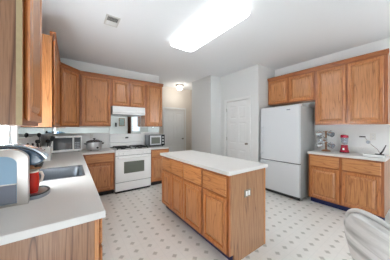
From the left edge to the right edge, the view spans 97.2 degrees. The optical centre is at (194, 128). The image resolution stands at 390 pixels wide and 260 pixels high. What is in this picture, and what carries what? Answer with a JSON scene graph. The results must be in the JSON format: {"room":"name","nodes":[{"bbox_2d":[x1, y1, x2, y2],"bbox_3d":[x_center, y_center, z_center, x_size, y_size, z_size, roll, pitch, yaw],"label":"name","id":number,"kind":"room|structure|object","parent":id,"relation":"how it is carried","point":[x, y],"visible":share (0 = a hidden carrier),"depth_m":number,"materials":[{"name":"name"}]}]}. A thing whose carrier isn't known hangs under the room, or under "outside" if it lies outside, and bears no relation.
{"room":"kitchen","nodes":[
{"label":"kitchen","id":0,"kind":"room"},
{"bbox_2d":[10,126,42,145],"bbox_3d":[-1.387,-0.045,1.037,0.120,2.850,7.940,0,0,-36],"label":"wall","id":1,"kind":"structure","parent":0,"point":[30,140],"depth_m":2.11,"materials":[{"name":"white paint"}]},
{"bbox_2d":[0,126,17,143],"bbox_3d":[-1.579,-0.280,1.366,0.110,1.250,0.930,0,0,-36],"label":"window","id":2,"kind":"structure","parent":1,"relation":"in","point":[4,130],"depth_m":1.64,"materials":[{"name":"white paint"}]},
{"bbox_2d":[0,0,41,125],"bbox_3d":[-1.063,-0.590,0.951,0.302,1.150,0.514,0,0,-36],"label":"upper cabinet","id":3,"kind":"object","parent":1,"relation":"attached to","point":[20,20],"visible":1,"depth_m":0.81,"materials":[{"name":"brown wood"}]},
{"bbox_2d":[18,128,43,138],"bbox_3d":[-2.415,0.055,2.588,0.008,0.120,1.980,0,0,-36],"label":"strip","id":4,"kind":"object","parent":1,"relation":"attached to","point":[22,132],"visible":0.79,"depth_m":2.21,"materials":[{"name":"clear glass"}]},
{"bbox_2d":[20,31,60,126],"bbox_3d":[-2.149,-0.583,2.471,0.302,1.135,1.224,0,0,-36],"label":"upper cabinet","id":5,"kind":"object","parent":1,"relation":"attached to","point":[51,62],"visible":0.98,"depth_m":2.04,"materials":[{"name":"brown wood"}]},
{"bbox_2d":[82,144,109,148],"bbox_3d":[-1.528,0.416,2.365,1.193,0.100,3.445,0,0,-36],"label":"backsplash","id":6,"kind":"structure","parent":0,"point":[103,145],"depth_m":4.02,"materials":[{"name":"white"}]},
{"bbox_2d":[43,58,158,145],"bbox_3d":[-2.051,-0.045,4.188,2.465,2.850,0.120,0,0,-36],"label":"wall","id":7,"kind":"structure","parent":0,"point":[82,66],"depth_m":4.02,"materials":[{"name":"white paint"}]},
{"bbox_2d":[58,62,79,126],"bbox_3d":[-2.428,-0.600,3.274,0.164,1.140,0.479,0,0,6],"label":"upper cabinet","id":8,"kind":"object","parent":7,"relation":"attached to","point":[69,76],"visible":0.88,"depth_m":3.23,"materials":[{"name":"brown wood"}]},
{"bbox_2d":[44,127,108,133],"bbox_3d":[-2.526,0.043,3.768,1.180,0.125,0.008,0,0,-36],"label":"strip","id":9,"kind":"object","parent":7,"relation":"attached to","point":[47,130],"visible":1,"depth_m":3.73,"materials":[{"name":"clear glass"}]},
{"bbox_2d":[80,71,110,125],"bbox_3d":[-2.196,-0.608,3.789,0.575,1.125,0.344,0,0,-36],"label":"upper cabinet","id":10,"kind":"object","parent":7,"relation":"attached to","point":[95,88],"visible":0.98,"depth_m":3.65,"materials":[{"name":"brown wood"}]},
{"bbox_2d":[110,115,140,133],"bbox_3d":[-1.738,0.025,4.330,0.739,0.670,0.010,0,0,-36],"label":"mirror","id":11,"kind":"object","parent":7,"relation":"attached to","point":[119,124],"visible":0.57,"depth_m":4.32,"materials":[{"name":"clear glass"}]},
{"bbox_2d":[111,106,144,115],"bbox_3d":[-1.632,-0.408,4.182,0.732,0.189,0.358,0,0,-36],"label":"range hood","id":12,"kind":"object","parent":7,"relation":"attached to","point":[115,110],"visible":0.99,"depth_m":4.03,"materials":[{"name":"white metal"}]},
{"bbox_2d":[111,76,144,107],"bbox_3d":[-1.646,-0.838,4.183,0.775,0.665,0.344,0,0,-36],"label":"upper cabinet","id":13,"kind":"object","parent":7,"relation":"attached to","point":[125,92],"visible":0.99,"depth_m":4.04,"materials":[{"name":"brown wood"}]},
{"bbox_2d":[141,127,158,131],"bbox_3d":[-1.222,0.035,4.700,0.510,0.140,0.008,0,0,-36],"label":"strip","id":14,"kind":"object","parent":7,"relation":"attached to","point":[143,129],"visible":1,"depth_m":4.69,"materials":[{"name":"clear glass"}]},
{"bbox_2d":[141,81,163,126],"bbox_3d":[-1.131,-0.608,4.551,0.486,1.125,0.344,0,0,-36],"label":"upper cabinet","id":15,"kind":"object","parent":7,"relation":"attached to","point":[152,117],"visible":0.98,"depth_m":4.40,"materials":[{"name":"brown wood"}]},
{"bbox_2d":[159,86,190,150],"bbox_3d":[-1.430,-0.045,5.812,5.365,2.850,0.120,0,0,-36],"label":"wall","id":16,"kind":"structure","parent":0,"point":[171,97],"depth_m":6.38,"materials":[{"name":"beige paint"}]},
{"bbox_2d":[163,107,185,151],"bbox_3d":[-0.727,0.320,6.175,0.920,2.120,0.103,0,0,-36],"label":"door","id":17,"kind":"structure","parent":16,"relation":"in","point":[174,121],"depth_m":6.19,"materials":[{"name":"white paint"}]},
{"bbox_2d":[191,90,191,149],"bbox_3d":[0.161,-0.045,6.274,0.120,2.850,0.980,0,0,-36],"label":"wall","id":18,"kind":"structure","parent":0,"point":[191,90],"depth_m":6.58,"materials":[{"name":"beige paint"}]},
{"bbox_2d":[192,76,207,152],"bbox_3d":[0.182,-0.045,5.195,0.120,2.850,0.800,0,0,-36],"label":"wall","id":19,"kind":"structure","parent":0,"point":[199,87],"depth_m":5.12,"materials":[{"name":"white paint"}]},
{"bbox_2d":[208,75,219,154],"bbox_3d":[0.547,-0.045,4.891,0.360,2.850,0.120,0,0,-36],"label":"wall","id":20,"kind":"structure","parent":0,"point":[213,81],"depth_m":4.82,"materials":[{"name":"white paint"}]},
{"bbox_2d":[42,0,389,89],"bbox_3d":[0.795,-1.510,2.597,5.485,0.080,7.940,0,0,-36],"label":"ceiling","id":21,"kind":"structure","parent":0,"point":[275,34],"depth_m":2.67,"materials":[{"name":"white paint"}]},
{"bbox_2d":[104,14,120,27],"bbox_3d":[-1.133,-1.462,2.349,0.170,0.016,0.240,0,0,-36],"label":"ceiling vent","id":22,"kind":"object","parent":21,"relation":"in","point":[110,20],"visible":1,"depth_m":2.34,"materials":[{"name":"white metal"}]},
{"bbox_2d":[176,84,183,89],"bbox_3d":[-0.519,-1.382,5.849,0.280,0.174,0.280,0,0,-36],"label":"lamp","id":23,"kind":"object","parent":21,"relation":"attached to","point":[179,86],"visible":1,"depth_m":5.76,"materials":[{"name":"white glass"}]},
{"bbox_2d":[171,0,249,51],"bbox_3d":[0.134,-1.427,2.512,0.464,0.084,1.320,0,0,-36],"label":"fluorescent ceiling light","id":24,"kind":"object","parent":21,"relation":"attached to","point":[220,16],"visible":1,"depth_m":2.29,"materials":[{"name":"white paint"}]},
{"bbox_2d":[220,64,260,162],"bbox_3d":[1.138,-0.045,4.477,0.120,2.850,1.240,0,0,-36],"label":"wall","id":25,"kind":"structure","parent":0,"point":[245,82],"depth_m":4.16,"materials":[{"name":"white paint"}]},
{"bbox_2d":[224,96,250,160],"bbox_3d":[1.089,0.302,4.466,0.103,2.156,0.868,0,0,-36],"label":"door","id":26,"kind":"structure","parent":25,"relation":"in","point":[238,112],"depth_m":4.44,"materials":[{"name":"white paint"}]},
{"bbox_2d":[100,183,389,259],"bbox_3d":[0.795,1.405,2.597,5.485,0.050,7.940,0,0,-36],"label":"floor","id":27,"kind":"structure","parent":0,"point":[137,225],"depth_m":2.26,"materials":[{"name":"white tile"}]},
{"bbox_2d":[0,218,101,259],"bbox_3d":[-1.015,0.944,1.151,0.608,0.873,0.826,0,0,-36],"label":"base cabinet","id":28,"kind":"object","parent":27,"relation":"on","point":[83,241],"visible":0.41,"depth_m":0.89,"materials":[{"name":"brown wood"}]},
{"bbox_2d":[83,153,114,195],"bbox_3d":[-2.082,0.944,3.678,0.562,0.873,0.624,0,0,-36],"label":"base cabinet","id":29,"kind":"object","parent":27,"relation":"on","point":[101,167],"visible":0.73,"depth_m":3.47,"materials":[{"name":"brown wood"}]},
{"bbox_2d":[110,133,150,193],"bbox_3d":[-1.517,0.757,4.043,0.770,1.245,0.713,0,0,-36],"label":"stove","id":30,"kind":"object","parent":27,"relation":"on","point":[132,158],"visible":0.99,"depth_m":3.84,"materials":[{"name":"white metal"}]},
{"bbox_2d":[111,147,150,151],"bbox_3d":[-1.516,0.478,4.042,0.770,0.032,0.605,0,0,-36],"label":"cooktop","id":31,"kind":"object","parent":30,"relation":"in","point":[121,149],"depth_m":3.85,"materials":[{"name":"white metal"}]},
{"bbox_2d":[150,148,168,185],"bbox_3d":[-1.021,0.944,4.438,0.478,0.873,0.624,0,0,-36],"label":"base cabinet","id":32,"kind":"object","parent":27,"relation":"on","point":[156,158],"visible":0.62,"depth_m":4.14,"materials":[{"name":"brown wood"}]},
{"bbox_2d":[142,142,169,149],"bbox_3d":[-1.018,0.436,4.448,0.501,0.140,0.650,0,0,-36],"label":"countertop","id":33,"kind":"structure","parent":32,"relation":"on","point":[143,143],"depth_m":4.25,"materials":[{"name":"laminate"}]},
{"bbox_2d":[145,134,164,146],"bbox_3d":[-1.050,0.316,4.524,0.425,0.300,0.378,0,0,-36],"label":"toaster oven","id":34,"kind":"object","parent":33,"relation":"on","point":[150,139],"visible":1,"depth_m":4.40,"materials":[{"name":"silver metal"}]},
{"bbox_2d":[162,156,264,259],"bbox_3d":[0.130,0.923,2.504,0.640,0.913,1.568,0,0,-36],"label":"kitchen island","id":35,"kind":"object","parent":27,"relation":"on","point":[228,212],"visible":0.91,"depth_m":1.94,"materials":[{"name":"brown wood"}]},
{"bbox_2d":[160,150,267,175],"bbox_3d":[0.131,0.446,2.515,0.668,0.040,1.611,0,0,-36],"label":"island countertop","id":36,"kind":"structure","parent":35,"relation":"on","point":[229,166],"depth_m":2.14,"materials":[{"name":"laminate"}]},
{"bbox_2d":[244,188,250,197],"bbox_3d":[0.569,0.700,1.862,0.110,0.080,0.006,0,0,-36],"label":"outlet plate","id":37,"kind":"object","parent":35,"relation":"attached to","point":[247,191],"depth_m":1.86,"materials":[{"name":"white plastic"}]},
{"bbox_2d":[260,104,313,200],"bbox_3d":[1.970,0.461,3.720,0.747,1.838,0.814,0,0,-36],"label":"refrigerator","id":38,"kind":"object","parent":27,"relation":"on","point":[287,132],"visible":0.8,"depth_m":3.42,"materials":[{"name":"grey metal"}]},
{"bbox_2d":[309,154,389,220],"bbox_3d":[2.631,0.928,2.997,0.554,0.904,0.965,0,0,-36],"label":"base cabinet","id":39,"kind":"object","parent":27,"relation":"on","point":[341,183],"visible":0.92,"depth_m":2.75,"materials":[{"name":"brown wood"}]},
{"bbox_2d":[307,145,389,161],"bbox_3d":[2.629,0.405,2.996,0.572,0.140,0.995,0,0,-36],"label":"countertop","id":40,"kind":"structure","parent":39,"relation":"on","point":[355,152],"depth_m":2.95,"materials":[{"name":"laminate"}]},
{"bbox_2d":[321,131,330,151],"bbox_3d":[2.492,0.240,3.272,0.144,0.389,0.144,0,0,-36],"label":"mug tree","id":41,"kind":"object","parent":40,"relation":"on","point":[326,142],"visible":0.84,"depth_m":3.26,"materials":[{"name":"brown wood"}]},
{"bbox_2d":[316,142,322,147],"bbox_3d":[2.400,0.319,3.315,0.101,0.125,0.093,0,0,25],"label":"mug","id":42,"kind":"object","parent":41,"relation":"hanging from","point":[319,145],"visible":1,"depth_m":3.29,"materials":[{"name":"white ceramic"}]},
{"bbox_2d":[320,136,326,142],"bbox_3d":[2.407,0.208,3.211,0.101,0.125,0.094,0,0,-36],"label":"mug","id":43,"kind":"object","parent":41,"relation":"hanging from","point":[324,139],"visible":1,"depth_m":3.22,"materials":[{"name":"white ceramic"}]},
{"bbox_2d":[327,130,334,136],"bbox_3d":[2.504,0.099,3.178,0.093,0.125,0.101,0,0,-7],"label":"mug","id":44,"kind":"object","parent":41,"relation":"hanging from","point":[331,134],"visible":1,"depth_m":3.17,"materials":[{"name":"grey ceramic"}]},
{"bbox_2d":[327,142,334,148],"bbox_3d":[2.508,0.309,3.173,0.093,0.125,0.101,0,0,-10],"label":"mug","id":45,"kind":"object","parent":41,"relation":"hanging from","point":[330,145],"visible":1,"depth_m":3.16,"materials":[{"name":"grey ceramic"}]},
{"bbox_2d":[340,135,349,152],"bbox_3d":[2.663,0.274,3.066,0.138,0.322,0.138,0,0,-36],"label":"blender","id":46,"kind":"object","parent":40,"relation":"on","point":[344,138],"visible":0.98,"depth_m":3.03,"materials":[{"name":"red plastic"}]},
{"bbox_2d":[341,138,347,144],"bbox_3d":[2.663,0.232,3.066,0.108,0.127,0.108,0,0,-36],"label":"jar","id":47,"kind":"object","parent":46,"relation":"on","point":[344,141],"depth_m":3.03,"materials":[{"name":"clear glass"}]},
{"bbox_2d":[363,153,385,157],"bbox_3d":[2.725,0.416,2.619,0.120,0.036,0.230,0,0,-36],"label":"flat tray","id":48,"kind":"object","parent":40,"relation":"on","point":[364,154],"visible":1,"depth_m":2.58,"materials":[{"name":"white ceramic"}]},
{"bbox_2d":[359,136,385,154],"bbox_3d":[2.724,0.261,2.644,0.057,0.274,0.298,0,0,-36],"label":"gadget","id":49,"kind":"object","parent":48,"relation":"on","point":[367,141],"visible":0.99,"depth_m":2.60,"materials":[{"name":"black plastic"}]},
{"bbox_2d":[344,208,389,259],"bbox_3d":[1.071,0.889,0.764,0.561,0.986,0.450,0,0,5],"label":"dining chair","id":50,"kind":"object","parent":27,"relation":"on","point":[367,235],"visible":1,"depth_m":0.80,"materials":[{"name":"white fabric"}]},
{"bbox_2d":[261,65,274,108],"bbox_3d":[1.797,-0.045,4.260,0.700,2.850,0.120,0,0,-36],"label":"wall","id":51,"kind":"structure","parent":0,"point":[266,73],"depth_m":4.10,"materials":[{"name":"white paint"}]},
{"bbox_2d":[275,37,389,213],"bbox_3d":[3.429,-0.045,2.477,0.120,2.850,4.680,0,0,-36],"label":"wall","id":52,"kind":"structure","parent":0,"point":[382,131],"depth_m":3.15,"materials":[{"name":"white paint"}]},
{"bbox_2d":[267,67,314,105],"bbox_3d":[2.167,-0.873,3.839,0.339,0.635,0.985,0,0,-36],"label":"upper cabinet","id":53,"kind":"object","parent":52,"relation":"attached to","point":[298,87],"visible":1,"depth_m":3.70,"materials":[{"name":"brown wood"}]},
{"bbox_2d":[314,48,389,124],"bbox_3d":[2.735,-0.627,3.044,0.339,1.125,0.967,0,0,-36],"label":"upper cabinet","id":54,"kind":"object","parent":52,"relation":"attached to","point":[354,90],"visible":1,"depth_m":2.87,"materials":[{"name":"brown wood"}]},
{"bbox_2d":[319,145,389,154],"bbox_3d":[2.853,0.385,3.156,0.021,0.100,0.995,0,0,-36],"label":"backsplash","id":55,"kind":"structure","parent":52,"relation":"attached to","point":[337,148],"depth_m":3.02,"materials":[{"name":"white"}]},
{"bbox_2d":[370,133,375,139],"bbox_3d":[3.028,0.145,2.927,0.008,0.115,0.070,0,0,-36],"label":"wall outlet","id":56,"kind":"object","parent":52,"relation":"attached to","point":[372,135],"visible":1,"depth_m":2.92,"materials":[{"name":"white plastic"}]},
{"bbox_3d":[-2.040,0.943,2.586,0.608,0.873,1.120,0,0,-36],"label":"base cabinet","id":57,"kind":"object","parent":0,"visible":0},
{"bbox_2d":[0,144,114,245],"bbox_3d":[-1.528,0.436,2.365,1.193,0.140,3.445,0,0,-36],"label":"countertop","id":58,"kind":"structure","parent":57,"relation":"on","point":[72,201],"depth_m":1.00,"materials":[{"name":"laminate"}]},
{"bbox_2d":[0,143,49,208],"bbox_3d":[-1.171,0.284,1.147,0.312,0.362,0.305,0,0,-36],"label":"coffee maker","id":59,"kind":"object","parent":58,"relation":"on","point":[16,160],"visible":0.98,"depth_m":1.04,"materials":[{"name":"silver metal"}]},
{"bbox_2d":[30,169,43,193],"bbox_3d":[-1.129,0.368,1.194,0.102,0.150,0.089,0,0,-13],"label":"coffee mug","id":60,"kind":"object","parent":59,"relation":"in","point":[35,180],"visible":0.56,"depth_m":1.18,"materials":[{"name":"red ceramic"}]},
{"bbox_2d":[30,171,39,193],"bbox_3d":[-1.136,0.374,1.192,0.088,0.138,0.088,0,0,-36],"label":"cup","id":61,"kind":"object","parent":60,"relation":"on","point":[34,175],"depth_m":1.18,"materials":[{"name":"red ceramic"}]},
{"bbox_2d":[30,185,49,199],"bbox_3d":[-1.123,0.451,1.216,0.155,0.029,0.240,0,0,-36],"label":"drip tray","id":62,"kind":"object","parent":59,"relation":"on","point":[44,190],"depth_m":1.18,"materials":[{"name":"black plastic"}]},
{"bbox_2d":[39,146,51,160],"bbox_3d":[-2.192,0.365,2.489,0.170,0.200,0.171,0,0,-36],"label":"utensil holder","id":63,"kind":"object","parent":58,"relation":"on","point":[48,149],"visible":0.41,"depth_m":2.46,"materials":[{"name":"white ceramic"}]},
{"bbox_2d":[39,165,84,180],"bbox_3d":[-1.456,0.551,1.799,0.489,0.179,0.604,0,0,-36],"label":"sink","id":64,"kind":"object","parent":58,"relation":"in","point":[55,173],"visible":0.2,"depth_m":2.02,"materials":[{"name":"grey metal"}]},
{"bbox_2d":[47,135,81,153],"bbox_3d":[-2.572,0.306,3.401,0.304,0.318,0.497,0,0,39],"label":"microwave","id":65,"kind":"object","parent":58,"relation":"on","point":[67,143],"visible":0.84,"depth_m":3.30,"materials":[{"name":"white plastic"}]},
{"bbox_2d":[84,138,103,150],"bbox_3d":[-2.142,0.337,3.657,0.379,0.258,0.251,0,0,-36],"label":"slow cooker","id":66,"kind":"object","parent":58,"relation":"on","point":[94,144],"visible":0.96,"depth_m":3.57,"materials":[{"name":"silver metal"}]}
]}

